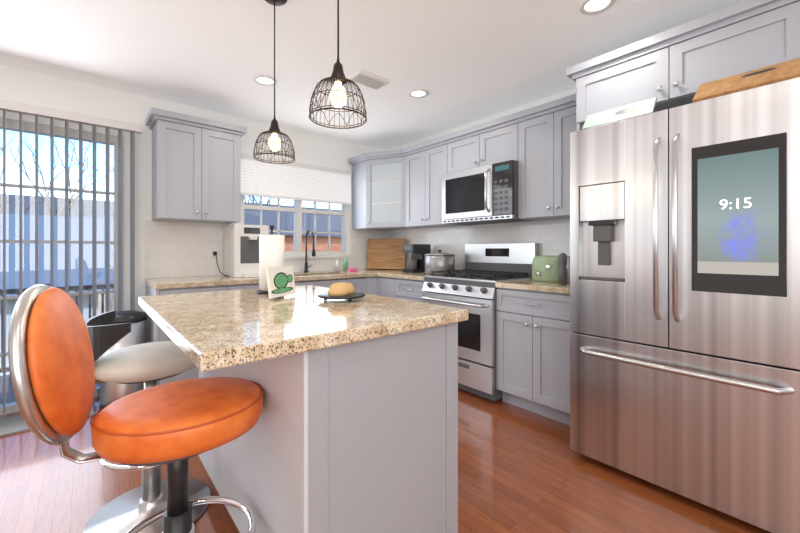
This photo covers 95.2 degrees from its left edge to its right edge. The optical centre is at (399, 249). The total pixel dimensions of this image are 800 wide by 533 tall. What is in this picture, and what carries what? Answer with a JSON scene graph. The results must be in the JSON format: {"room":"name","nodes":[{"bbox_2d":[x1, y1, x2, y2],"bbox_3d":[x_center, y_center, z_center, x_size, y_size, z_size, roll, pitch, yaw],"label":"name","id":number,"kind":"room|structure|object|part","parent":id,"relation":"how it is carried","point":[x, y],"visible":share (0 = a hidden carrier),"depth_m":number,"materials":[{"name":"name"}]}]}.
{"room":"kitchen","nodes":[
{"label":"kitchen","id":0,"kind":"room"},
{"bbox_2d":[0,64,385,311],"bbox_3d":[-2.587,-0.070,2.775,6.470,2.440,0.140,0,0,-41],"label":"wall","id":1,"kind":"structure","parent":0,"point":[20,85],"depth_m":3.03,"materials":[{"name":"paint"}]},
{"bbox_2d":[0,118,117,414],"bbox_3d":[-3.227,0.116,2.215,2.468,2.069,0.080,0,0,-41],"label":"patio door","id":2,"kind":"structure","parent":1,"relation":"in","point":[27,127],"depth_m":2.77,"materials":[{"name":"white plastic"}]},
{"bbox_2d":[0,99,141,415],"bbox_3d":[-3.100,0.052,2.113,2.630,2.125,0.087,0,0,-41],"label":"vertical blind","id":3,"kind":"object","parent":1,"relation":"attached to","point":[67,117],"visible":0.73,"depth_m":2.72,"materials":[{"name":"white plastic"}]},
{"bbox_2d":[149,112,240,223],"bbox_3d":[-1.759,-0.648,3.168,0.620,0.795,0.330,0,0,-41],"label":"upper cabinet","id":4,"kind":"object","parent":1,"relation":"attached to","point":[195,169],"depth_m":3.02,"materials":[{"name":"grey wood"}]},
{"bbox_2d":[145,220,384,278],"bbox_3d":[-1.158,-0.005,3.897,2.580,0.488,0.007,0,0,-40],"label":"backsplash","id":5,"kind":"structure","parent":1,"relation":"attached to","point":[177,249],"depth_m":3.30,"materials":[{"name":"tile"}]},
{"bbox_2d":[210,245,218,257],"bbox_3d":[-1.721,0.010,3.393,0.070,0.120,0.026,0,0,-41],"label":"outlet","id":6,"kind":"object","parent":5,"relation":"attached to","point":[214,250],"visible":1,"depth_m":3.39,"materials":[{"name":"white plastic"}]},
{"bbox_2d":[238,153,351,258],"bbox_3d":[-1.108,-0.428,3.992,1.294,1.037,0.130,0,0,-41],"label":"kitchen window","id":7,"kind":"structure","parent":1,"relation":"in","point":[297,210],"depth_m":4.01,"materials":[{"name":"white plastic"}]},
{"bbox_2d":[240,154,351,204],"bbox_3d":[-1.064,-0.733,3.941,1.266,0.395,0.035,0,0,-41],"label":"window blind","id":8,"kind":"object","parent":7,"relation":"attached to","point":[299,181],"visible":0.86,"depth_m":3.88,"materials":[{"name":"white plastic"}]},
{"bbox_2d":[0,0,744,150],"bbox_3d":[-0.431,-1.350,0.250,6.470,0.120,6.740,0,0,-41],"label":"ceiling","id":9,"kind":"structure","parent":0,"point":[463,62],"depth_m":2.35,"materials":[{"name":"paint"}]},
{"bbox_2d":[253,75,276,85],"bbox_3d":[-1.023,-1.284,2.769,0.172,0.010,0.172,0,0,-41],"label":"recessed light","id":10,"kind":"object","parent":9,"relation":"in","point":[264,80],"visible":0.92,"depth_m":2.77,"materials":[{"name":"white"}]},
{"bbox_2d":[253,0,294,163],"bbox_3d":[-0.635,-0.874,1.847,0.203,0.830,0.203,0,0,-41],"label":"pendant light","id":11,"kind":"object","parent":9,"relation":"hanging from","point":[274,142],"visible":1,"depth_m":1.84,"materials":[{"name":"brown metal"}]},
{"bbox_2d":[309,0,366,128],"bbox_3d":[-0.218,-0.874,1.287,0.203,0.830,0.203,0,0,-41],"label":"pendant light","id":12,"kind":"object","parent":9,"relation":"hanging from","point":[338,79],"visible":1,"depth_m":1.27,"materials":[{"name":"brown metal"}]},
{"bbox_2d":[348,71,388,89],"bbox_3d":[-0.236,-1.282,2.771,0.270,0.015,0.160,0,0,-41],"label":"ceiling vent","id":13,"kind":"object","parent":9,"relation":"in","point":[368,80],"visible":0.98,"depth_m":2.75,"materials":[{"name":"white metal"}]},
{"bbox_2d":[408,89,428,97],"bbox_3d":[0.151,-1.284,2.995,0.172,0.010,0.172,0,0,-41],"label":"recessed light","id":14,"kind":"object","parent":9,"relation":"in","point":[417,93],"visible":1,"depth_m":3.00,"materials":[{"name":"white"}]},
{"bbox_2d":[579,0,615,14],"bbox_3d":[1.030,-1.284,1.905,0.172,0.010,0.172,0,0,-41],"label":"recessed light","id":15,"kind":"object","parent":9,"relation":"in","point":[589,7],"visible":0.98,"depth_m":1.93,"materials":[{"name":"white"}]},
{"bbox_2d":[0,389,770,532],"bbox_3d":[-0.431,1.210,0.250,6.470,0.120,6.740,0,0,-41],"label":"floor","id":16,"kind":"structure","parent":0,"point":[521,470],"depth_m":1.76,"materials":[{"name":"brown wood"}]},
{"bbox_2d":[0,401,93,436],"bbox_3d":[-2.714,1.144,2.239,1.280,0.012,0.330,0,0,-41],"label":"doormat","id":17,"kind":"object","parent":16,"relation":"on","point":[14,424],"visible":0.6,"depth_m":2.37,"materials":[{"name":"grey fabric"}]},
{"bbox_2d":[99,310,147,408],"bbox_3d":[-2.065,0.805,2.734,0.288,0.690,0.288,0,0,-41],"label":"trash can","id":18,"kind":"object","parent":16,"relation":"on","point":[110,392],"visible":0.44,"depth_m":2.64,"materials":[{"name":"silver metal"}]},
{"bbox_2d":[8,284,263,532],"bbox_3d":[-0.681,0.618,1.026,0.558,1.064,0.478,0,0,-41],"label":"stool","id":19,"kind":"object","parent":16,"relation":"on","point":[175,426],"visible":1,"depth_m":0.91,"materials":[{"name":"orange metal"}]},
{"bbox_2d":[82,310,210,532],"bbox_3d":[-1.092,0.713,1.593,0.474,0.875,0.463,0,0,-41],"label":"stool","id":20,"kind":"object","parent":16,"relation":"on","point":[150,364],"visible":0.56,"depth_m":1.51,"materials":[{"name":"silver metal"}]},
{"bbox_2d":[145,283,236,384],"bbox_3d":[-1.731,0.715,2.998,0.532,0.870,0.627,0,0,-41],"label":"base cabinet","id":21,"kind":"object","parent":16,"relation":"on","point":[155,333],"depth_m":2.73,"materials":[{"name":"grey wood"}]},
{"bbox_2d":[145,269,401,288],"bbox_3d":[-0.945,0.260,3.648,2.581,0.039,0.647,0,0,-40],"label":"countertop","id":22,"kind":"structure","parent":21,"relation":"on","point":[223,280],"depth_m":3.07,"materials":[{"name":"stone"}]},
{"bbox_2d":[224,224,268,277],"bbox_3d":[-1.405,0.006,3.370,0.300,0.465,0.410,0,0,-41],"label":"water dispenser","id":23,"kind":"object","parent":22,"relation":"on","point":[241,250],"visible":0.77,"depth_m":3.26,"materials":[{"name":"white plastic"}]},
{"bbox_2d":[304,230,315,271],"bbox_3d":[-0.938,0.011,3.873,0.100,0.454,0.218,0,0,-41],"label":"faucet","id":24,"kind":"object","parent":22,"relation":"on","point":[313,253],"visible":1,"depth_m":3.90,"materials":[{"name":"black metal"}]},
{"bbox_2d":[294,278,358,281],"bbox_3d":[-0.830,0.388,3.713,0.700,0.213,0.415,0,0,-41],"label":"sink basin","id":25,"kind":"object","parent":22,"relation":"in","point":[326,280],"depth_m":3.54,"materials":[{"name":"silver metal"}]},
{"bbox_2d":[335,260,338,270],"bbox_3d":[-0.700,0.173,4.084,0.044,0.130,0.043,0,0,-40],"label":"soap bottle","id":26,"kind":"object","parent":22,"relation":"on","point":[337,263],"depth_m":4.07,"materials":[{"name":"white plastic"}]},
{"bbox_2d":[343,257,347,270],"bbox_3d":[-0.613,0.156,4.105,0.054,0.165,0.053,0,0,-40],"label":"soap bottle","id":27,"kind":"object","parent":22,"relation":"on","point":[345,265],"depth_m":4.08,"materials":[{"name":"green plastic"}]},
{"bbox_2d":[346,267,357,271],"bbox_3d":[-0.529,0.221,4.052,0.100,0.035,0.070,0,0,-40],"label":"sponge","id":28,"kind":"object","parent":22,"relation":"on","point":[347,269],"depth_m":4.03,"materials":[{"name":"pink"}]},
{"bbox_2d":[367,239,405,268],"bbox_3d":[-0.166,0.047,4.412,0.480,0.369,0.066,0,0,14],"label":"cutting board","id":29,"kind":"object","parent":22,"relation":"on","point":[385,254],"depth_m":4.40,"materials":[{"name":"brown wood"}]},
{"bbox_2d":[237,282,300,289],"bbox_3d":[-1.367,0.715,3.309,0.654,0.870,0.627,0,0,-41],"label":"base cabinet","id":30,"kind":"object","parent":16,"relation":"on","point":[243,286],"depth_m":3.01,"materials":[{"name":"grey wood"}]},
{"bbox_2d":[199,322,457,532],"bbox_3d":[-0.387,0.706,1.621,0.661,0.889,1.192,0,0,-41],"label":"kitchen island","id":31,"kind":"object","parent":16,"relation":"on","point":[359,437],"visible":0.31,"depth_m":1.13,"materials":[{"name":"grey wood"}]},
{"bbox_2d":[138,285,467,371],"bbox_3d":[-0.492,0.240,1.539,0.890,0.040,1.260,0,0,-41],"label":"island countertop","id":32,"kind":"structure","parent":31,"relation":"on","point":[206,331],"depth_m":1.16,"materials":[{"name":"stone"}]},
{"bbox_2d":[256,225,283,293],"bbox_3d":[-0.660,0.045,1.882,0.150,0.347,0.150,0,0,-41],"label":"paper towel","id":33,"kind":"object","parent":32,"relation":"on","point":[271,250],"visible":0.75,"depth_m":1.83,"materials":[{"name":"white paper"}]},
{"bbox_2d":[265,266,295,298],"bbox_3d":[-0.556,0.147,1.679,0.056,0.142,0.200,0,0,14],"label":"sign","id":34,"kind":"object","parent":32,"relation":"on","point":[280,282],"visible":1,"depth_m":1.66,"materials":[{"name":"white paper"}]},
{"bbox_2d":[318,282,365,301],"bbox_3d":[-0.256,0.180,1.609,0.210,0.077,0.210,0,0,-41],"label":"food","id":35,"kind":"object","parent":32,"relation":"on","point":[342,290],"visible":1,"depth_m":1.55,"materials":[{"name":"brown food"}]},
{"bbox_2d":[345,277,372,294],"bbox_3d":[-0.207,0.715,4.313,0.607,0.870,0.606,0,0,-41],"label":"base cabinet","id":36,"kind":"object","parent":16,"relation":"on","point":[363,284],"depth_m":3.74,"materials":[{"name":"grey wood"}]},
{"bbox_2d":[373,276,392,297],"bbox_3d":[0.089,0.715,3.950,0.627,0.870,0.331,0,0,-41],"label":"base cabinet","id":37,"kind":"object","parent":16,"relation":"on","point":[382,286],"depth_m":3.77,"materials":[{"name":"grey wood"}]},
{"bbox_2d":[393,278,423,301],"bbox_3d":[0.331,0.715,3.668,0.627,0.870,0.412,0,0,-41],"label":"base cabinet","id":38,"kind":"object","parent":16,"relation":"on","point":[405,289],"depth_m":3.49,"materials":[{"name":"grey wood"}]},
{"bbox_2d":[377,271,430,280],"bbox_3d":[0.229,0.260,3.768,0.640,0.039,0.696,0,0,-40],"label":"countertop","id":39,"kind":"structure","parent":38,"relation":"on","point":[420,276],"depth_m":3.59,"materials":[{"name":"stone"}]},
{"bbox_2d":[402,244,430,272],"bbox_3d":[0.180,0.088,3.954,0.261,0.300,0.170,0,0,-41],"label":"coffee maker","id":40,"kind":"object","parent":39,"relation":"on","point":[416,263],"visible":0.96,"depth_m":3.89,"materials":[{"name":"black plastic"}]},
{"bbox_2d":[421,243,538,401],"bbox_3d":[0.668,0.545,3.184,0.724,1.210,0.756,0,0,-41],"label":"stove","id":41,"kind":"object","parent":16,"relation":"on","point":[471,288],"visible":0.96,"depth_m":2.92,"materials":[{"name":"grey metal"}]},
{"bbox_2d":[424,250,454,274],"bbox_3d":[0.399,0.118,3.668,0.309,0.241,0.309,0,0,-41],"label":"pots","id":42,"kind":"object","parent":41,"relation":"on","point":[439,260],"visible":0.83,"depth_m":3.54,"materials":[{"name":"grey metal"}]},
{"bbox_2d":[496,288,571,424],"bbox_3d":[1.148,0.715,2.711,0.627,0.870,0.584,0,0,-41],"label":"base cabinet","id":43,"kind":"object","parent":16,"relation":"on","point":[533,331],"depth_m":2.50,"materials":[{"name":"grey wood"}]},
{"bbox_2d":[495,279,569,293],"bbox_3d":[1.139,0.260,2.704,0.636,0.039,0.584,0,0,-40],"label":"countertop","id":44,"kind":"structure","parent":43,"relation":"on","point":[526,284],"depth_m":2.54,"materials":[{"name":"stone"}]},
{"bbox_2d":[532,255,559,281],"bbox_3d":[1.130,0.140,2.786,0.177,0.197,0.260,0,0,-41],"label":"toaster","id":45,"kind":"object","parent":44,"relation":"on","point":[545,268],"visible":0.81,"depth_m":2.73,"materials":[{"name":"green metal"}]},
{"bbox_2d":[558,253,569,284],"bbox_3d":[1.165,0.129,2.576,0.055,0.220,0.175,0,0,38],"label":"pepper mill","id":46,"kind":"object","parent":44,"relation":"on","point":[564,271],"visible":0.96,"depth_m":2.51,"materials":[{"name":"grey"}]},
{"bbox_2d":[570,77,799,532],"bbox_3d":[1.536,0.250,1.937,0.927,1.800,0.904,0,0,-41],"label":"fridge","id":47,"kind":"object","parent":16,"relation":"on","point":[684,378],"depth_m":1.60,"materials":[{"name":"grey metal"}]},
{"bbox_3d":[1.378,-0.191,1.500,0.001,0.042,0.097,0,0,-40],"label":"fridge screen text","id":48,"kind":"part","parent":47,"relation":"part of"},
{"bbox_3d":[1.379,-0.148,1.500,0.001,0.495,0.246,0,0,-40],"label":"fridge screen panel","id":49,"kind":"part","parent":47,"relation":"part of","materials":[{"name":"teal glass"}]},
{"bbox_2d":[387,88,575,229],"bbox_3d":[2.022,-0.070,2.267,0.120,2.440,6.620,0,0,-41],"label":"wall","id":50,"kind":"structure","parent":0,"point":[531,105],"depth_m":3.46,"materials":[{"name":"paint"}]},
{"bbox_2d":[349,148,420,230],"bbox_3d":[-0.122,-0.648,4.255,0.553,0.795,0.804,0,0,-41],"label":"upper cabinet","id":51,"kind":"object","parent":50,"relation":"attached to","point":[380,181],"depth_m":4.07,"materials":[{"name":"grey wood"}]},
{"bbox_2d":[409,148,416,227],"bbox_3d":[0.276,-0.648,3.941,0.355,0.795,0.410,0,0,-41],"label":"upper cabinet","id":52,"kind":"object","parent":50,"relation":"attached to","point":[412,151],"depth_m":3.88,"materials":[{"name":"grey wood"}]},
{"bbox_2d":[417,140,467,227],"bbox_3d":[0.452,-0.648,3.735,0.355,0.795,0.359,0,0,-41],"label":"upper cabinet","id":53,"kind":"object","parent":50,"relation":"attached to","point":[432,159],"depth_m":3.67,"materials":[{"name":"grey wood"}]},
{"bbox_2d":[385,219,569,269],"bbox_3d":[0.699,-0.005,3.716,0.008,0.488,2.695,0,0,-40],"label":"backsplash","id":54,"kind":"structure","parent":50,"relation":"attached to","point":[552,236],"depth_m":3.53,"materials":[{"name":"tile"}]},
{"bbox_2d":[449,116,516,172],"bbox_3d":[0.824,-0.880,3.319,0.330,0.330,0.756,0,0,-41],"label":"upper cabinet","id":55,"kind":"object","parent":50,"relation":"attached to","point":[497,143],"depth_m":3.17,"materials":[{"name":"grey wood"}]},
{"bbox_2d":[442,160,534,224],"bbox_3d":[0.770,-0.481,3.271,0.456,0.462,0.756,0,0,-41],"label":"microwave","id":56,"kind":"object","parent":55,"relation":"attached to","point":[486,194],"visible":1,"depth_m":3.10,"materials":[{"name":"grey metal"}]},
{"bbox_2d":[517,100,580,220],"bbox_3d":[1.262,-0.648,2.806,0.330,0.795,0.588,0,0,-41],"label":"upper cabinet","id":57,"kind":"object","parent":50,"relation":"attached to","point":[543,137],"depth_m":2.76,"materials":[{"name":"grey wood"}]},
{"bbox_2d":[573,0,799,129],"bbox_3d":[1.650,-0.943,2.120,0.630,0.305,0.960,0,0,-41],"label":"upper cabinet","id":58,"kind":"object","parent":50,"relation":"attached to","point":[672,70],"depth_m":1.85,"materials":[{"name":"grey wood"}]},
{"label":"outside","id":59,"kind":"structure","parent":0,"visible":0},
{"bbox_2d":[0,375,99,404],"bbox_3d":[-4.014,1.370,2.852,4.800,0.080,1.790,0,0,-41],"label":"deck","id":60,"kind":"object","parent":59,"point":[8,395],"depth_m":3.43,"materials":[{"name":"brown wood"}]},
{"bbox_2d":[0,283,113,372],"bbox_3d":[-4.517,0.850,3.464,4.830,0.960,0.095,0,0,-40],"label":"railing","id":61,"kind":"object","parent":60,"relation":"on","point":[72,288],"depth_m":4.06,"materials":[{"name":"grey metal"}]},
{"bbox_3d":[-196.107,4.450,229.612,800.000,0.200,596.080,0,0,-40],"label":"ground","id":62,"kind":"structure","parent":59,"visible":0},
{"bbox_2d":[0,136,340,375],"bbox_3d":[-49.216,-1.853,35.148,226.744,12.450,99.079,0,0,-41],"label":"houses","id":63,"kind":"structure","parent":62,"relation":"on","point":[60,261],"depth_m":8.75,"materials":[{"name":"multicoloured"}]}
]}

